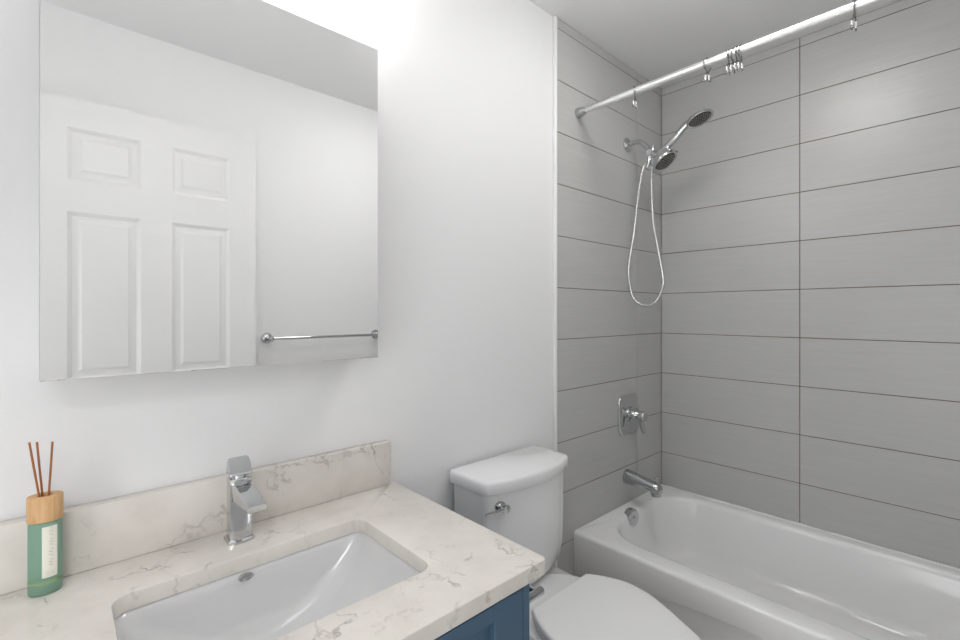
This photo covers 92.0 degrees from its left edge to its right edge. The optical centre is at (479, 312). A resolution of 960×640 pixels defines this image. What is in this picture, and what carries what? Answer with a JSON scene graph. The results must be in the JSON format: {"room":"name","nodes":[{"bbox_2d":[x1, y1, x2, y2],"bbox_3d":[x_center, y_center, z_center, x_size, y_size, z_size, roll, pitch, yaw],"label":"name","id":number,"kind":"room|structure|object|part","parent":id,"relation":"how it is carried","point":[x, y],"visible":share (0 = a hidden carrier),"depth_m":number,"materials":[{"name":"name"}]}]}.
{"room":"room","nodes":[
{"label":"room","id":0,"kind":"room"},
{"bbox_2d":[0,0,552,520],"bbox_3d":[-0.332,0.076,1.292,3.530,2.427,0.100,0,0,-42],"label":"wall","id":1,"kind":"structure","parent":0,"point":[461,374],"depth_m":1.32,"materials":[{"name":"white paint"}]},
{"bbox_2d":[0,440,390,594],"bbox_3d":[-0.549,0.411,1.006,0.805,0.116,0.027,0,0,-42],"label":"backsplash","id":2,"kind":"structure","parent":1,"relation":"attached to","point":[99,533],"depth_m":0.93,"materials":[{"name":"stone"}]},
{"bbox_2d":[39,0,377,381],"bbox_3d":[-0.514,-0.271,0.985,0.610,0.763,0.108,0,0,-42],"label":"mirror","id":3,"kind":"object","parent":1,"relation":"attached to","point":[208,169],"visible":1,"depth_m":0.89,"materials":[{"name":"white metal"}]},
{"bbox_2d":[553,15,556,566],"bbox_3d":[0.288,0.076,1.781,0.015,2.427,0.014,0,0,-42],"label":"trim","id":4,"kind":"structure","parent":1,"relation":"attached to","point":[555,16],"depth_m":1.77,"materials":[{"name":"white paint"}]},
{"bbox_2d":[557,18,660,575],"bbox_3d":[0.606,0.070,2.074,0.850,2.415,0.008,0,0,-42],"label":"tiled wall","id":5,"kind":"structure","parent":0,"point":[609,344],"depth_m":1.99,"materials":[{"name":"grey tile"}]},
{"bbox_2d":[618,393,647,435],"bbox_3d":[0.712,0.470,2.107,0.172,0.182,0.086,0,0,-42],"label":"shower valve","id":6,"kind":"object","parent":5,"relation":"attached to","point":[630,417],"visible":1,"depth_m":2.10,"materials":[{"name":"silver metal"}]},
{"bbox_3d":[0.726,0.493,2.091,0.047,0.098,0.042,0,0,-42],"label":"lever","id":7,"kind":"part","parent":6,"relation":"part of","materials":[{"name":"silver metal"}]},
{"bbox_2d":[623,469,662,497],"bbox_3d":[0.729,0.761,2.068,0.065,0.084,0.168,0,0,-42],"label":"tub spout","id":8,"kind":"object","parent":5,"relation":"attached to","point":[630,477],"visible":1,"depth_m":2.05,"materials":[{"name":"silver metal"}]},
{"bbox_2d":[651,491,660,497],"bbox_3d":[0.768,0.786,2.025,0.045,0.034,0.046,0,0,-42],"label":"outlet","id":9,"kind":"object","parent":8,"relation":"attached to","point":[657,494],"depth_m":2.00,"materials":[{"name":"silver metal"}]},
{"bbox_2d":[623,138,677,171],"bbox_3d":[0.753,-0.708,2.049,0.113,0.188,0.228,0,0,-42],"label":"shower","id":10,"kind":"object","parent":5,"relation":"attached to","point":[663,159],"visible":0.99,"depth_m":2.02,"materials":[{"name":"silver metal"}]},
{"bbox_3d":[0.720,-0.747,2.086,0.022,0.071,0.111,0,0,-42],"label":"arm","id":11,"kind":"part","parent":10,"relation":"part of","materials":[{"name":"silver metal"}]},
{"bbox_2d":[627,160,664,306],"bbox_3d":[0.737,-0.347,2.067,0.018,0.646,0.178,0,0,-42],"label":"shower hose","id":12,"kind":"object","parent":10,"relation":"hanging from","point":[647,165],"visible":0.94,"depth_m":2.05,"materials":[{"name":"silver metal"}]},
{"bbox_2d":[651,108,713,160],"bbox_3d":[0.844,-0.738,1.950,0.108,0.159,0.258,0,0,-42],"label":"shower","id":13,"kind":"object","parent":10,"relation":"attached to","point":[701,117],"visible":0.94,"depth_m":1.91,"materials":[{"name":"silver metal"}]},
{"bbox_3d":[0.821,-0.733,1.975,0.030,0.149,0.190,0,0,-42],"label":"handle","id":14,"kind":"part","parent":13,"relation":"part of","materials":[{"name":"silver metal"}]},
{"bbox_2d":[575,0,889,118],"bbox_3d":[0.868,-0.806,1.360,0.043,0.043,1.402,0,0,-42],"label":"shower curtain rod","id":15,"kind":"object","parent":5,"relation":"attached to","point":[841,12],"visible":1,"depth_m":1.41,"materials":[{"name":"white metal"}]},
{"bbox_2d":[632,86,636,108],"bbox_3d":[0.565,-0.785,1.692,0.012,0.079,0.043,0,0,33],"label":"curtain ring","id":16,"kind":"object","parent":15,"relation":"hanging from","point":[633,86],"visible":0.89,"depth_m":1.69,"materials":[{"name":"silver metal"}]},
{"bbox_2d":[703,58,710,82],"bbox_3d":[0.737,-0.785,1.504,0.043,0.079,0.012,0,0,-23],"label":"curtain ring","id":17,"kind":"object","parent":15,"relation":"hanging from","point":[704,79],"visible":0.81,"depth_m":1.50,"materials":[{"name":"silver metal"}]},
{"bbox_2d":[725,49,730,75],"bbox_3d":[0.780,-0.785,1.456,0.012,0.079,0.043,0,0,43],"label":"curtain ring","id":18,"kind":"object","parent":15,"relation":"hanging from","point":[726,70],"visible":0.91,"depth_m":1.45,"materials":[{"name":"silver metal"}]},
{"bbox_2d":[729,47,735,73],"bbox_3d":[0.788,-0.785,1.448,0.043,0.079,0.012,0,0,-39],"label":"curtain ring","id":19,"kind":"object","parent":15,"relation":"hanging from","point":[732,59],"visible":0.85,"depth_m":1.44,"materials":[{"name":"silver metal"}]},
{"bbox_2d":[733,46,738,72],"bbox_3d":[0.795,-0.785,1.440,0.012,0.079,0.043,0,0,45],"label":"curtain ring","id":20,"kind":"object","parent":15,"relation":"hanging from","point":[734,67],"visible":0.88,"depth_m":1.43,"materials":[{"name":"silver metal"}]},
{"bbox_2d":[737,44,743,70],"bbox_3d":[0.803,-0.785,1.431,0.043,0.079,0.012,0,0,-37],"label":"curtain ring","id":21,"kind":"object","parent":15,"relation":"hanging from","point":[740,58],"visible":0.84,"depth_m":1.43,"materials":[{"name":"silver metal"}]},
{"bbox_2d":[851,0,856,30],"bbox_3d":[0.990,-0.785,1.227,0.043,0.079,0.012,0,0,-42],"label":"curtain ring","id":22,"kind":"object","parent":15,"relation":"hanging from","point":[853,24],"visible":0.97,"depth_m":1.22,"materials":[{"name":"silver metal"}]},
{"bbox_2d":[529,0,900,88],"bbox_3d":[0.179,-1.167,0.731,3.530,0.060,1.618,0,0,-42],"label":"ceiling","id":23,"kind":"structure","parent":0,"point":[655,39],"depth_m":1.83,"materials":[{"name":"white paint"}]},
{"bbox_2d":[661,0,959,567],"bbox_3d":[1.400,0.070,1.840,0.008,2.415,1.410,0,0,-42],"label":"tiled wall","id":24,"kind":"structure","parent":0,"point":[810,227],"depth_m":1.86,"materials":[{"name":"grey tile"}]},
{"bbox_3d":[0.179,1.320,0.731,3.530,0.060,1.618,0,0,-42],"label":"floor","id":25,"kind":"structure","parent":0,"visible":0},
{"bbox_2d":[434,584,528,639],"bbox_3d":[-0.370,0.894,0.811,0.747,0.792,0.555,0,0,-42],"label":"vanity cabinet","id":26,"kind":"object","parent":25,"relation":"on","point":[508,618],"visible":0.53,"depth_m":0.81,"materials":[{"name":"blue wood"}]},
{"bbox_2d":[0,440,544,639],"bbox_3d":[-0.363,0.425,0.815,0.822,0.145,0.560,0,0,-42],"label":"countertop","id":27,"kind":"structure","parent":26,"relation":"on","point":[122,554],"depth_m":0.88,"materials":[{"name":"stone"}]},
{"bbox_2d":[26,490,63,596],"bbox_3d":[-0.729,0.387,0.778,0.046,0.164,0.035,0,0,-42],"label":"reed diffuser","id":28,"kind":"object","parent":27,"relation":"on","point":[44,515],"visible":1,"depth_m":0.77,"materials":[{"name":"green glass"}]},
{"bbox_2d":[28,442,39,496],"bbox_3d":[-0.735,0.271,0.766,0.003,0.114,0.018,0,0,38],"label":"stick","id":29,"kind":"object","parent":28,"relation":"on","point":[29,443],"visible":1,"depth_m":0.76,"materials":[{"name":"brown wood"}]},
{"bbox_2d":[36,442,43,496],"bbox_3d":[-0.734,0.272,0.774,0.003,0.112,0.013,0,0,11],"label":"stick","id":30,"kind":"object","parent":28,"relation":"on","point":[37,445],"visible":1,"depth_m":0.77,"materials":[{"name":"brown wood"}]},
{"bbox_2d":[27,518,62,596],"bbox_3d":[-0.729,0.408,0.777,0.043,0.121,0.033,0,0,-42],"label":"glass bottle","id":31,"kind":"object","parent":28,"relation":"on","point":[44,535],"depth_m":0.77,"materials":[{"name":"green glass"}]},
{"bbox_2d":[48,442,53,494],"bbox_3d":[-0.724,0.273,0.781,0.009,0.109,0.003,0,0,-18],"label":"stick","id":32,"kind":"object","parent":28,"relation":"on","point":[52,443],"visible":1,"depth_m":0.78,"materials":[{"name":"brown wood"}]},
{"bbox_2d":[224,455,266,545],"bbox_3d":[-0.466,0.385,0.925,0.050,0.168,0.141,0,0,-42],"label":"faucet","id":33,"kind":"object","parent":27,"relation":"on","point":[244,499],"visible":1,"depth_m":0.94,"materials":[{"name":"silver metal"}]},
{"bbox_3d":[-0.499,0.320,0.960,0.041,0.040,0.035,0,0,-42],"label":"lever","id":34,"kind":"part","parent":33,"relation":"part of","materials":[{"name":"silver metal"}]},
{"bbox_3d":[-0.498,0.465,0.959,0.050,0.008,0.048,0,0,-42],"label":"plate","id":35,"kind":"part","parent":33,"relation":"part of","materials":[{"name":"silver metal"}]},
{"bbox_3d":[-0.456,0.366,0.913,0.036,0.042,0.110,0,0,-42],"label":"spout","id":36,"kind":"part","parent":33,"relation":"part of","materials":[{"name":"silver metal"}]},
{"bbox_2d":[114,532,419,639],"bbox_3d":[-0.345,0.568,0.807,0.508,0.139,0.320,0,0,-42],"label":"undermount sink","id":37,"kind":"object","parent":27,"relation":"in","point":[271,600],"visible":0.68,"depth_m":0.92,"materials":[{"name":"white ceramic"}]},
{"bbox_2d":[529,584,544,603],"bbox_3d":[0.059,0.556,0.948,0.070,0.042,0.159,0,0,-42],"label":"paper holder","id":38,"kind":"object","parent":26,"relation":"attached to","point":[534,593],"visible":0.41,"depth_m":0.91,"materials":[{"name":"silver metal"}]},
{"bbox_2d":[450,445,701,639],"bbox_3d":[0.286,0.885,1.281,0.410,0.810,0.714,0,0,-42],"label":"toilet","id":39,"kind":"object","parent":25,"relation":"on","point":[517,495],"visible":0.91,"depth_m":1.35,"materials":[{"name":"white ceramic"}]},
{"bbox_3d":[0.049,0.561,1.300,0.087,0.016,0.015,0,0,-39],"label":"lever arm","id":40,"kind":"part","parent":39,"relation":"part of","materials":[{"name":"silver metal"}]},
{"bbox_3d":[0.117,0.686,1.477,0.370,0.332,0.183,0,0,-42],"label":"tank","id":41,"kind":"part","parent":39,"relation":"part of","materials":[{"name":"white ceramic"}]},
{"bbox_3d":[0.118,0.500,1.476,0.396,0.040,0.199,0,0,-42],"label":"tank lid","id":42,"kind":"part","parent":39,"relation":"part of","materials":[{"name":"white ceramic"}]},
{"bbox_3d":[0.383,0.832,1.186,0.357,0.014,0.439,0,0,-42],"label":"seat","id":43,"kind":"part","parent":39,"relation":"part of","materials":[{"name":"white plastic"}]},
{"bbox_3d":[0.383,0.814,1.186,0.360,0.020,0.443,0,0,-42],"label":"seat lid","id":44,"kind":"part","parent":39,"relation":"part of","materials":[{"name":"white plastic"}]},
{"bbox_2d":[574,484,959,639],"bbox_3d":[1.120,1.073,1.591,0.740,0.433,1.397,0,0,-42],"label":"bathtub","id":45,"kind":"object","parent":25,"relation":"on","point":[727,571],"visible":0.96,"depth_m":1.74,"materials":[{"name":"white ceramic"}]},
{"bbox_3d":[0.663,0.894,2.027,0.074,0.075,0.031,0,0,-31],"label":"overflow plate","id":46,"kind":"part","parent":45,"relation":"part of","materials":[{"name":"silver metal"}]}
]}

